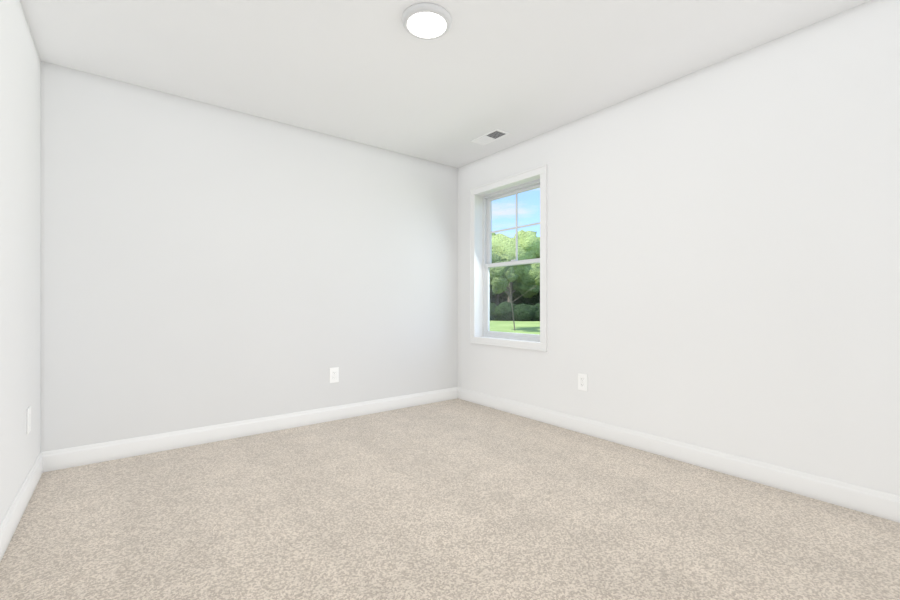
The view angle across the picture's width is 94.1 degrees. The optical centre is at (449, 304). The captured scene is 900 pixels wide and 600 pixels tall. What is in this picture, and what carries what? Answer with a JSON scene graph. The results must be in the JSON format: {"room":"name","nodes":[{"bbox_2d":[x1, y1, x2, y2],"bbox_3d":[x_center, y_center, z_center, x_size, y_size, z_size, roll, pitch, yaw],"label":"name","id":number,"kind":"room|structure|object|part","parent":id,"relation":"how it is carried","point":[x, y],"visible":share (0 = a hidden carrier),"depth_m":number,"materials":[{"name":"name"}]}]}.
{"room":"empty bedroom","nodes":[
{"label":"empty bedroom","id":0,"kind":"room"},
{"bbox_2d":[0,0,39,523],"bbox_3d":[-1.543,-0.250,1.109,0.200,2.740,4.100,0,0,-38],"label":"wall","id":1,"kind":"structure","parent":0,"point":[19,232],"depth_m":2.21,"materials":[{"name":"paint"}]},
{"bbox_2d":[0,451,47,561],"bbox_3d":[-1.459,1.053,1.175,0.014,0.134,4.100,0,0,-38],"label":"baseboard","id":2,"kind":"structure","parent":1,"relation":"attached to","point":[13,516],"depth_m":2.20,"materials":[{"name":"paint"}]},
{"bbox_2d":[27,406,30,433],"bbox_3d":[-2.446,0.674,2.434,0.008,0.146,0.092,0,0,-38],"label":"outlet","id":3,"kind":"object","parent":1,"relation":"attached to","point":[28,420],"visible":0.96,"depth_m":2.43,"materials":[{"name":"white plastic"}]},
{"bbox_2d":[40,61,457,451],"bbox_3d":[-1.377,-0.250,3.967,3.980,2.740,0.200,0,0,-38],"label":"wall","id":4,"kind":"structure","parent":0,"point":[202,264],"depth_m":3.44,"materials":[{"name":"paint"}]},
{"bbox_2d":[48,387,455,471],"bbox_3d":[-1.315,1.053,3.880,3.510,0.134,0.014,0,0,-38],"label":"baseboard","id":5,"kind":"structure","parent":4,"relation":"attached to","point":[64,458],"depth_m":3.45,"materials":[{"name":"paint"}]},
{"bbox_2d":[330,367,338,382],"bbox_3d":[-1.115,0.685,4.038,0.092,0.146,0.010,0,0,-38],"label":"outlet","id":6,"kind":"object","parent":4,"relation":"attached to","point":[334,374],"visible":1,"depth_m":4.04,"materials":[{"name":"white plastic"}]},
{"bbox_2d":[20,0,870,167],"bbox_3d":[-0.054,-1.680,2.273,3.980,0.120,4.500,0,0,-38],"label":"ceiling","id":7,"kind":"structure","parent":0,"point":[374,73],"depth_m":2.72,"materials":[{"name":"paint"}]},
{"bbox_2d":[402,2,450,39],"bbox_3d":[-0.132,-1.595,2.389,0.280,0.049,0.280,0,0,-38],"label":"ceiling light fixture","id":8,"kind":"object","parent":7,"relation":"attached to","point":[427,21],"visible":1,"depth_m":2.34,"materials":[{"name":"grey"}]},
{"bbox_2d":[471,129,509,144],"bbox_3d":[0.387,-1.615,4.064,0.175,0.010,0.365,0,0,-38],"label":"ceiling vent","id":9,"kind":"object","parent":7,"relation":"in","point":[491,136],"visible":1,"depth_m":4.05,"materials":[{"name":"white metal"}]},
{"bbox_2d":[0,398,899,599],"bbox_3d":[-0.054,1.170,2.273,3.980,0.100,4.500,0,0,-38],"label":"floor","id":10,"kind":"structure","parent":0,"point":[457,499],"depth_m":2.12,"materials":[{"name":"beige carpet"}]},
{"bbox_2d":[458,0,899,495],"bbox_3d":[1.436,-0.250,3.436,0.200,2.740,4.100,0,0,-38],"label":"wall","id":11,"kind":"structure","parent":0,"point":[723,255],"depth_m":2.72,"materials":[{"name":"paint"}]},
{"bbox_2d":[470,164,546,350],"bbox_3d":[0.657,-0.433,4.433,0.241,1.757,1.093,0,0,-38],"label":"window","id":12,"kind":"structure","parent":11,"relation":"in","point":[541,171],"depth_m":4.50,"materials":[{"name":"paint"}]},
{"bbox_2d":[476,175,539,342],"bbox_3d":[0.625,-0.433,4.408,0.118,1.649,0.985,0,0,-38],"label":"liner","id":13,"kind":"object","parent":12,"relation":"attached to","point":[479,265],"visible":0.42,"depth_m":4.78,"materials":[{"name":"paint"}]},
{"bbox_3d":[0.696,-0.433,4.463,0.074,1.557,0.893,0,0,-38],"label":"window sashes","id":14,"kind":"part","parent":12,"relation":"part of","materials":[{"name":"white plastic"}]},
{"bbox_3d":[0.705,-0.435,4.470,0.046,1.501,0.807,0,0,-38],"label":"glass","id":15,"kind":"part","parent":12,"relation":"part of","materials":[{"name":"clear glass"}]},
{"bbox_2d":[578,373,586,390],"bbox_3d":[1.150,0.677,3.632,0.010,0.146,0.092,0,0,-38],"label":"outlet","id":16,"kind":"object","parent":11,"relation":"attached to","point":[582,381],"visible":1,"depth_m":3.63,"materials":[{"name":"white plastic"}]},
{"bbox_2d":[456,387,899,522],"bbox_3d":[1.351,1.053,3.371,0.014,0.134,4.100,0,0,-38],"label":"baseboard","id":17,"kind":"structure","parent":11,"relation":"attached to","point":[881,504],"depth_m":2.79,"materials":[{"name":"paint"}]},
{"label":"outside","id":18,"kind":"structure","parent":0,"visible":0},
{"bbox_2d":[490,321,539,334],"bbox_3d":[16.592,1.720,81.331,200.000,0.200,220.000,0,0,-38],"label":"lawn","id":19,"kind":"structure","parent":18,"point":[524,327],"depth_m":30.22,"materials":[{"name":"green plant"}]},
{"bbox_2d":[490,230,539,329],"bbox_3d":[6.054,-3.808,57.293,47.356,18.451,52.048,0,0,-38],"label":"trees","id":20,"kind":"object","parent":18,"point":[532,303],"depth_m":42.26,"materials":[{"name":"green plant"}]}
]}

